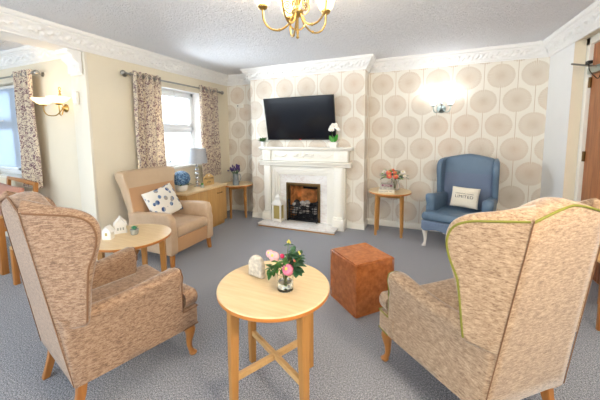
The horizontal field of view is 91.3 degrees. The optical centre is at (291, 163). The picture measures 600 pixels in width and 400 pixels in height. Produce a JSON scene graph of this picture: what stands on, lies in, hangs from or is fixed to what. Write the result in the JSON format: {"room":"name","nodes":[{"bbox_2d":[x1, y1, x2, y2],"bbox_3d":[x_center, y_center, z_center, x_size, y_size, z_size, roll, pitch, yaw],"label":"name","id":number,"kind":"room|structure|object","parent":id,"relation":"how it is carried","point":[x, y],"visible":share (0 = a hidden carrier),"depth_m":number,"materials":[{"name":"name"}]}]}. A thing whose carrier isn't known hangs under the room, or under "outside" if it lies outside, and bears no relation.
{"room":"care facility","nodes":[
{"label":"care facility","id":0,"kind":"room"},
{"bbox_2d":[0,59,81,210],"bbox_3d":[-3.396,-0.177,3.855,2.500,2.400,0.230,2,6,23],"label":"wall","id":1,"kind":"structure","parent":0,"point":[56,134],"depth_m":3.44,"materials":[{"name":"paint"}]},
{"bbox_2d":[0,120,21,177],"bbox_3d":[-3.705,-0.425,3.915,1.330,1.230,0.240,2,6,23],"label":"window","id":2,"kind":"structure","parent":1,"relation":"in","point":[4,171],"depth_m":4.08,"materials":[{"name":"white plastic"}]},
{"bbox_2d":[0,85,20,167],"bbox_3d":[-3.705,-0.487,3.910,1.230,1.084,0.041,2,6,23],"label":"window pane","id":3,"kind":"object","parent":2,"relation":"attached to","point":[10,156],"visible":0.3,"depth_m":3.98,"materials":[{"name":"blue glass"}]},
{"bbox_2d":[0,70,43,78],"bbox_3d":[-3.693,-1.057,3.696,1.866,0.060,0.129,2,6,23],"label":"pole","id":4,"kind":"object","parent":1,"relation":"attached to","point":[34,72],"visible":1,"depth_m":3.40,"materials":[{"name":"silver metal"}]},
{"bbox_2d":[11,69,42,187],"bbox_3d":[-3.131,-0.399,3.486,0.405,1.370,0.097,2,6,23],"label":"curtain","id":5,"kind":"object","parent":4,"relation":"hanging from","point":[31,168],"visible":0.95,"depth_m":3.45,"materials":[{"name":"beige fabric"}]},
{"bbox_2d":[30,87,70,115],"bbox_3d":[-2.591,-0.681,3.185,0.496,0.326,0.258,2,6,23],"label":"wall light","id":6,"kind":"object","parent":1,"relation":"attached to","point":[58,100],"visible":1,"depth_m":3.14,"materials":[{"name":"white glass"}]},
{"bbox_2d":[86,52,229,230],"bbox_3d":[-1.704,-0.242,4.321,0.230,2.400,2.526,2,6,23],"label":"wall","id":7,"kind":"structure","parent":0,"point":[111,93],"depth_m":3.38,"materials":[{"name":"beige paint"}]},
{"bbox_2d":[0,38,60,69],"bbox_3d":[-4.144,-1.113,2.057,2.500,0.165,3.470,2,6,23],"label":"trim","id":8,"kind":"structure","parent":7,"relation":"attached to","point":[28,54],"depth_m":3.42,"materials":[{"name":"white paint"}]},
{"bbox_2d":[0,31,82,51],"bbox_3d":[-2.900,-1.071,1.494,0.230,0.165,3.425,2,6,23],"label":"trim","id":9,"kind":"structure","parent":7,"relation":"attached to","point":[3,35],"depth_m":2.67,"materials":[{"name":"white paint"}]},
{"bbox_2d":[55,48,82,75],"bbox_3d":[-2.260,-1.025,2.979,0.190,0.234,0.135,2,6,23],"label":"trim","id":10,"kind":"structure","parent":7,"relation":"attached to","point":[71,58],"depth_m":2.97,"materials":[{"name":"white paint"}]},
{"bbox_2d":[72,91,78,104],"bbox_3d":[-2.263,-0.685,3.071,0.064,0.140,0.034,2,6,23],"label":"wall sensor","id":11,"kind":"object","parent":7,"relation":"attached to","point":[75,96],"visible":1,"depth_m":3.06,"materials":[{"name":"white plastic"}]},
{"bbox_2d":[71,51,99,260],"bbox_3d":[-2.216,-0.039,3.164,0.242,2.235,0.030,2,6,23],"label":"wall","id":12,"kind":"structure","parent":7,"relation":"attached to","point":[80,83],"depth_m":3.13,"materials":[{"name":"beige paint"}]},
{"bbox_2d":[105,205,229,256],"bbox_3d":[-1.598,0.918,4.341,0.016,0.085,2.426,2,6,23],"label":"baseboard","id":13,"kind":"structure","parent":7,"relation":"attached to","point":[228,207],"depth_m":3.31,"materials":[{"name":"white wood"}]},
{"bbox_2d":[120,70,223,94],"bbox_3d":[-1.565,-1.113,4.149,0.113,0.060,1.878,2,6,23],"label":"pole","id":14,"kind":"object","parent":7,"relation":"attached to","point":[122,72],"visible":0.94,"depth_m":3.85,"materials":[{"name":"silver metal"}]},
{"bbox_2d":[133,71,166,168],"bbox_3d":[-1.759,-0.397,3.670,0.086,1.417,0.435,2,6,23],"label":"curtain","id":15,"kind":"object","parent":14,"relation":"hanging from","point":[149,128],"visible":0.83,"depth_m":3.64,"materials":[{"name":"beige fabric"}]},
{"bbox_2d":[199,85,220,177],"bbox_3d":[-1.302,-0.506,4.720,0.086,1.417,0.476,2,6,23],"label":"curtain","id":16,"kind":"object","parent":14,"relation":"hanging from","point":[208,100],"visible":0.93,"depth_m":4.70,"materials":[{"name":"beige fabric"}]},
{"bbox_2d":[161,89,201,168],"bbox_3d":[-1.709,-0.493,4.211,0.235,1.120,1.040,2,6,23],"label":"window","id":17,"kind":"structure","parent":7,"relation":"in","point":[188,128],"depth_m":4.43,"materials":[{"name":"white plastic"}]},
{"bbox_2d":[0,0,599,85],"bbox_3d":[-0.227,-1.117,1.654,4.547,0.165,5.852,2,6,23],"label":"trim","id":18,"kind":"structure","parent":7,"relation":"attached to","point":[586,22],"depth_m":3.57,"materials":[{"name":"white paint"}]},
{"bbox_2d":[175,185,187,191],"bbox_3d":[-1.482,0.329,3.957,0.161,0.086,0.161,2,6,23],"label":"plant pot","id":19,"kind":"object","parent":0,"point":[180,188],"depth_m":3.90,"materials":[{"name":"white ceramic"}]},
{"bbox_2d":[0,0,596,74],"bbox_3d":[-1.389,-1.276,2.144,7.877,0.080,6.252,2,6,23],"label":"ceiling","id":20,"kind":"structure","parent":0,"point":[227,37],"depth_m":2.80,"materials":[{"name":"white paint"}]},
{"bbox_2d":[254,0,334,38],"bbox_3d":[0.025,-0.979,1.728,0.563,0.460,0.547,2,6,23],"label":"chandelier","id":21,"kind":"object","parent":20,"relation":"hanging from","point":[291,9],"visible":1,"depth_m":1.76,"materials":[{"name":"gold metal"}]},
{"bbox_2d":[0,209,599,399],"bbox_3d":[-1.361,1.182,2.388,7.877,0.060,6.252,2,6,23],"label":"floor","id":22,"kind":"structure","parent":0,"point":[348,350],"depth_m":1.89,"materials":[{"name":"carpet"}]},
{"bbox_2d":[0,215,9,274],"bbox_3d":[-3.154,0.830,2.798,0.440,0.600,0.520,2,6,23],"label":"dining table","id":23,"kind":"object","parent":22,"relation":"on","point":[4,264],"visible":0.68,"depth_m":2.92,"materials":[{"name":"brown wood"}]},
{"bbox_2d":[9,246,20,284],"bbox_3d":[-2.399,0.938,2.787,0.320,0.370,0.280,2,6,23],"label":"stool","id":24,"kind":"object","parent":22,"relation":"on","point":[15,271],"visible":0.18,"depth_m":2.72,"materials":[{"name":"brown wood"}]},
{"bbox_2d":[0,176,37,231],"bbox_3d":[-3.392,0.629,3.473,0.927,0.872,0.455,3,7,31],"label":"wooden armchair","id":25,"kind":"object","parent":22,"relation":"on","point":[9,178],"visible":0.18,"depth_m":3.49,"materials":[{"name":"brown wood"}]},
{"bbox_2d":[0,183,23,211],"bbox_3d":[-3.373,0.422,3.487,0.801,0.331,0.161,3,7,30],"label":"cushion","id":26,"kind":"object","parent":25,"relation":"on","point":[3,187],"visible":0.23,"depth_m":3.42,"materials":[{"name":"fabric"}]},
{"bbox_2d":[0,191,197,399],"bbox_3d":[-1.068,0.659,1.695,0.744,1.112,0.765,4,7,37],"label":"armchair","id":27,"kind":"object","parent":22,"relation":"on","point":[92,317],"visible":1,"depth_m":1.41,"materials":[{"name":"brown fabric"}]},
{"bbox_2d":[92,264,197,308],"bbox_3d":[-1.008,0.831,1.789,0.626,0.126,0.573,4,7,37],"label":"seat cushion","id":28,"kind":"object","parent":27,"relation":"on","point":[186,298],"depth_m":1.82,"materials":[{"name":"beige fabric"}]},
{"bbox_2d":[97,224,171,271],"bbox_3d":[-1.331,0.867,2.468,0.620,0.550,0.620,2,6,23],"label":"side table","id":29,"kind":"object","parent":22,"relation":"on","point":[148,234],"visible":0.48,"depth_m":2.41,"materials":[{"name":"brown wood"}]},
{"bbox_2d":[101,224,115,239],"bbox_3d":[-1.468,0.548,2.346,0.090,0.112,0.062,-1,6,2],"label":"house ornament","id":30,"kind":"object","parent":29,"relation":"on","point":[108,231],"visible":0.96,"depth_m":2.32,"materials":[{"name":"white ceramic"}]},
{"bbox_2d":[113,216,126,234],"bbox_3d":[-1.471,0.517,2.519,0.103,0.139,0.109,-4,7,-31],"label":"house ornament","id":31,"kind":"object","parent":29,"relation":"on","point":[119,223],"visible":0.95,"depth_m":2.48,"materials":[{"name":"white ceramic"}]},
{"bbox_2d":[130,226,138,234],"bbox_3d":[-1.315,0.554,2.455,0.068,0.075,0.068,2,6,23],"label":"potted succulent","id":32,"kind":"object","parent":29,"relation":"on","point":[134,231],"visible":1,"depth_m":2.44,"materials":[{"name":"grey ceramic"}]},
{"bbox_2d":[114,166,212,267],"bbox_3d":[-1.446,0.553,3.427,0.769,0.988,0.744,2,6,23],"label":"armchair","id":33,"kind":"object","parent":22,"relation":"on","point":[192,224],"visible":0.73,"depth_m":3.29,"materials":[{"name":"beige fabric"}]},
{"bbox_2d":[141,183,182,213],"bbox_3d":[-1.497,0.447,3.427,0.188,0.388,0.472,1,6,20],"label":"cushion","id":34,"kind":"object","parent":33,"relation":"on","point":[164,199],"visible":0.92,"depth_m":3.38,"materials":[{"name":"white fabric"}]},
{"bbox_2d":[172,213,207,237],"bbox_3d":[-1.357,0.700,3.404,0.570,0.143,0.470,2,6,23],"label":"seat cushion","id":35,"kind":"object","parent":33,"relation":"on","point":[187,224],"depth_m":3.35,"materials":[{"name":"beige fabric"}]},
{"bbox_2d":[175,182,226,226],"bbox_3d":[-1.350,0.651,4.280,0.424,0.622,0.890,2,6,23],"label":"sideboard","id":36,"kind":"object","parent":22,"relation":"on","point":[215,193],"visible":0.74,"depth_m":4.32,"materials":[{"name":"brown wood"}]},
{"bbox_2d":[174,171,191,191],"bbox_3d":[-1.482,0.233,3.954,0.264,0.277,0.258,0,6,10],"label":"potted plant","id":37,"kind":"object","parent":36,"relation":"on","point":[181,178],"visible":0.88,"depth_m":3.88,"materials":[{"name":"blue plant"}]},
{"bbox_2d":[185,148,207,186],"bbox_3d":[-1.396,0.057,4.312,0.316,0.555,0.316,2,6,23],"label":"table lamp","id":38,"kind":"object","parent":36,"relation":"on","point":[196,156],"visible":0.99,"depth_m":4.19,"materials":[{"name":"white fabric"}]},
{"bbox_2d":[203,174,213,185],"bbox_3d":[-1.252,0.237,4.427,0.022,0.170,0.190,3,7,35],"label":"wooden sign","id":39,"kind":"object","parent":36,"relation":"on","point":[208,179],"visible":0.98,"depth_m":4.42,"materials":[{"name":"brown wood"}]},
{"bbox_2d":[225,181,252,218],"bbox_3d":[-0.903,0.611,4.950,0.524,0.560,0.524,2,6,23],"label":"side table","id":40,"kind":"object","parent":22,"relation":"on","point":[243,185],"visible":0.85,"depth_m":4.82,"materials":[{"name":"brown wood"}]},
{"bbox_2d":[227,164,240,184],"bbox_3d":[-0.925,0.170,4.796,0.188,0.347,0.224,-4,7,-30],"label":"flower vase","id":41,"kind":"object","parent":40,"relation":"on","point":[236,181],"visible":1,"depth_m":4.75,"materials":[{"name":"grey glass"}]},
{"bbox_2d":[216,260,329,399],"bbox_3d":[-0.090,0.921,1.561,0.580,0.594,0.580,2,6,23],"label":"side table","id":42,"kind":"object","parent":22,"relation":"on","point":[242,295],"visible":0.93,"depth_m":1.41,"materials":[{"name":"brown wood"}]},
{"bbox_2d":[248,255,264,278],"bbox_3d":[-0.191,0.559,1.608,0.103,0.119,0.037,3,7,35],"label":"ornament","id":43,"kind":"object","parent":42,"relation":"on","point":[256,263],"visible":1,"depth_m":1.58,"materials":[{"name":"white ceramic"}]},
{"bbox_2d":[265,239,306,292],"bbox_3d":[-0.032,0.501,1.463,0.212,0.260,0.115,-1,6,2],"label":"glass vase","id":44,"kind":"object","parent":42,"relation":"on","point":[285,275],"visible":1,"depth_m":1.44,"materials":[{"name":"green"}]},
{"bbox_2d":[258,147,353,234],"bbox_3d":[0.204,0.338,4.432,1.438,1.180,0.673,2,6,23],"label":"fireplace","id":45,"kind":"object","parent":22,"relation":"on","point":[313,174],"visible":0.98,"depth_m":4.33,"materials":[{"name":"stone"}]},
{"bbox_2d":[258,137,266,146],"bbox_3d":[-0.455,-0.338,4.590,0.172,0.149,0.174,2,6,23],"label":"potted plant","id":46,"kind":"object","parent":45,"relation":"on","point":[262,139],"visible":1,"depth_m":4.57,"materials":[{"name":"green plant"}]},
{"bbox_2d":[271,192,285,222],"bbox_3d":[-0.198,0.654,4.472,0.164,0.456,0.164,2,6,23],"label":"lantern","id":47,"kind":"object","parent":45,"relation":"on","point":[278,205],"visible":1,"depth_m":4.43,"materials":[{"name":"white metal"}]},
{"bbox_2d":[287,199,317,223],"bbox_3d":[0.200,0.710,4.523,0.501,0.334,0.251,2,6,23],"label":"grate","id":48,"kind":"object","parent":45,"relation":"in","point":[305,216],"visible":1,"depth_m":4.46,"materials":[{"name":"black metal"}]},
{"bbox_2d":[259,147,353,150],"bbox_3d":[0.187,-0.221,4.332,1.423,0.048,0.201,2,6,23],"label":"mantel shelf","id":49,"kind":"object","parent":45,"relation":"attached to","point":[261,148],"depth_m":4.22,"materials":[{"name":"white wood"}]},
{"bbox_2d":[328,123,340,146],"bbox_3d":[0.607,-0.403,4.120,0.175,0.348,0.121,2,6,23],"label":"orchid","id":50,"kind":"object","parent":45,"relation":"on","point":[333,143],"visible":1,"depth_m":4.10,"materials":[{"name":"white plant"}]},
{"bbox_2d":[330,242,393,317],"bbox_3d":[0.563,0.922,2.381,0.364,0.415,0.364,-3,6,-24],"label":"ottoman","id":51,"kind":"object","parent":22,"relation":"on","point":[359,272],"visible":0.91,"depth_m":2.24,"materials":[{"name":"orange leather"}]},
{"bbox_2d":[369,187,411,237],"bbox_3d":[1.326,0.661,3.984,0.550,0.600,0.550,2,6,23],"label":"side table","id":52,"kind":"object","parent":22,"relation":"on","point":[401,192],"visible":0.95,"depth_m":3.88,"materials":[{"name":"brown wood"}]},
{"bbox_2d":[379,188,394,192],"bbox_3d":[1.246,0.353,3.859,0.201,0.040,0.138,1,6,18],"label":"book","id":53,"kind":"object","parent":52,"relation":"on","point":[380,190],"visible":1,"depth_m":3.80,"materials":[{"name":"beige paper"}]},
{"bbox_2d":[380,183,393,189],"bbox_3d":[1.258,0.297,3.863,0.164,0.070,0.126,2,6,21],"label":"book","id":54,"kind":"object","parent":53,"relation":"on","point":[387,186],"visible":1,"depth_m":3.81,"materials":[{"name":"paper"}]},
{"bbox_2d":[380,169,408,189],"bbox_3d":[1.379,0.210,3.975,0.403,0.298,0.229,2,6,23],"label":"flower vase","id":55,"kind":"object","parent":52,"relation":"on","point":[395,179],"visible":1,"depth_m":3.92,"materials":[{"name":"clear glass"}]},
{"bbox_2d":[421,154,499,245],"bbox_3d":[2.063,0.445,3.547,0.713,1.100,0.736,5,8,43],"label":"armchair","id":56,"kind":"object","parent":22,"relation":"on","point":[474,171],"visible":0.7,"depth_m":3.58,"materials":[{"name":"blue fabric"}]},
{"bbox_2d":[422,205,481,223],"bbox_3d":[2.006,0.624,3.502,0.680,0.120,0.564,5,8,43],"label":"seat cushion","id":57,"kind":"object","parent":56,"relation":"on","point":[440,214],"depth_m":3.48,"materials":[{"name":"blue fabric"}]},
{"bbox_2d":[450,186,480,209],"bbox_3d":[2.096,0.409,3.549,0.142,0.239,0.300,-6,8,-43],"label":"cushion","id":58,"kind":"object","parent":56,"relation":"on","point":[461,197],"visible":1,"depth_m":3.51,"materials":[{"name":"beige fabric"}]},
{"bbox_2d":[378,197,599,399],"bbox_3d":[0.942,0.656,1.492,0.737,1.112,0.752,-2,6,-17],"label":"armchair","id":59,"kind":"object","parent":22,"relation":"on","point":[509,316],"visible":1,"depth_m":1.18,"materials":[{"name":"beige fabric"}]},
{"bbox_2d":[379,278,458,310],"bbox_3d":[0.915,0.828,1.601,0.636,0.126,0.560,-2,6,-17],"label":"seat cushion","id":60,"kind":"object","parent":59,"relation":"on","point":[444,290],"depth_m":1.71,"materials":[{"name":"beige fabric"}]},
{"bbox_2d":[591,252,599,330],"bbox_3d":[2.276,0.888,2.147,0.210,0.490,0.440,2,6,23],"label":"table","id":61,"kind":"object","parent":22,"relation":"on","point":[596,277],"visible":0.18,"depth_m":2.03,"materials":[{"name":"brown wood"}]},
{"bbox_2d":[250,69,368,223],"bbox_3d":[0.242,-0.290,4.577,1.811,2.400,0.302,2,6,23],"label":"wall","id":62,"kind":"structure","parent":0,"point":[350,89],"depth_m":4.22,"materials":[{"name":"paper"}]},
{"bbox_2d":[232,205,261,217],"bbox_3d":[-0.778,0.830,5.129,0.890,0.085,0.318,2,6,23],"label":"baseboard","id":63,"kind":"structure","parent":62,"relation":"attached to","point":[234,207],"depth_m":5.28,"materials":[{"name":"white wood"}]},
{"bbox_2d":[263,94,335,139],"bbox_3d":[0.116,-0.660,4.308,1.086,0.622,0.218,2,6,23],"label":"television","id":64,"kind":"object","parent":62,"relation":"attached to","point":[300,117],"visible":0.98,"depth_m":4.25,"materials":[{"name":"black plastic"}]},
{"bbox_2d":[347,218,438,231],"bbox_3d":[1.869,0.929,3.832,2.312,0.085,0.600,2,6,23],"label":"baseboard","id":65,"kind":"structure","parent":62,"relation":"attached to","point":[350,225],"depth_m":4.25,"materials":[{"name":"white wood"}]},
{"bbox_2d":[227,57,549,223],"bbox_3d":[1.028,-0.288,4.465,5.127,2.400,0.120,2,6,23],"label":"wall","id":66,"kind":"structure","parent":0,"point":[498,109],"depth_m":3.93,"materials":[{"name":"paper"}]},
{"bbox_2d":[236,104,243,107],"bbox_3d":[-0.908,-1.013,5.149,0.140,0.070,0.034,2,6,23],"label":"thermostat","id":67,"kind":"object","parent":66,"relation":"attached to","point":[237,105],"visible":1,"depth_m":5.14,"materials":[{"name":"white plastic"}]},
{"bbox_2d":[429,93,455,112],"bbox_3d":[1.970,-0.804,3.848,0.320,0.270,0.160,2,6,23],"label":"wall light","id":68,"kind":"object","parent":66,"relation":"attached to","point":[441,108],"visible":1,"depth_m":3.85,"materials":[{"name":"white glass"}]},
{"bbox_2d":[540,28,599,200],"bbox_3d":[2.098,0.062,0.819,0.450,2.400,5.952,2,6,23],"label":"wall","id":69,"kind":"structure","parent":0,"point":[566,80],"depth_m":3.06,"materials":[{"name":"white paint"}]},
{"bbox_2d":[571,42,599,284],"bbox_3d":[2.644,-0.010,2.517,0.227,2.175,0.895,2,6,23],"label":"door","id":70,"kind":"structure","parent":69,"relation":"in","point":[590,156],"depth_m":2.74,"materials":[{"name":"brown wood"}]},
{"bbox_2d":[573,32,599,200],"bbox_3d":[2.735,-0.036,2.466,0.130,2.255,1.020,2,6,23],"label":"trim","id":71,"kind":"structure","parent":69,"relation":"attached to","point":[593,40],"depth_m":2.87,"materials":[{"name":"white wood"}]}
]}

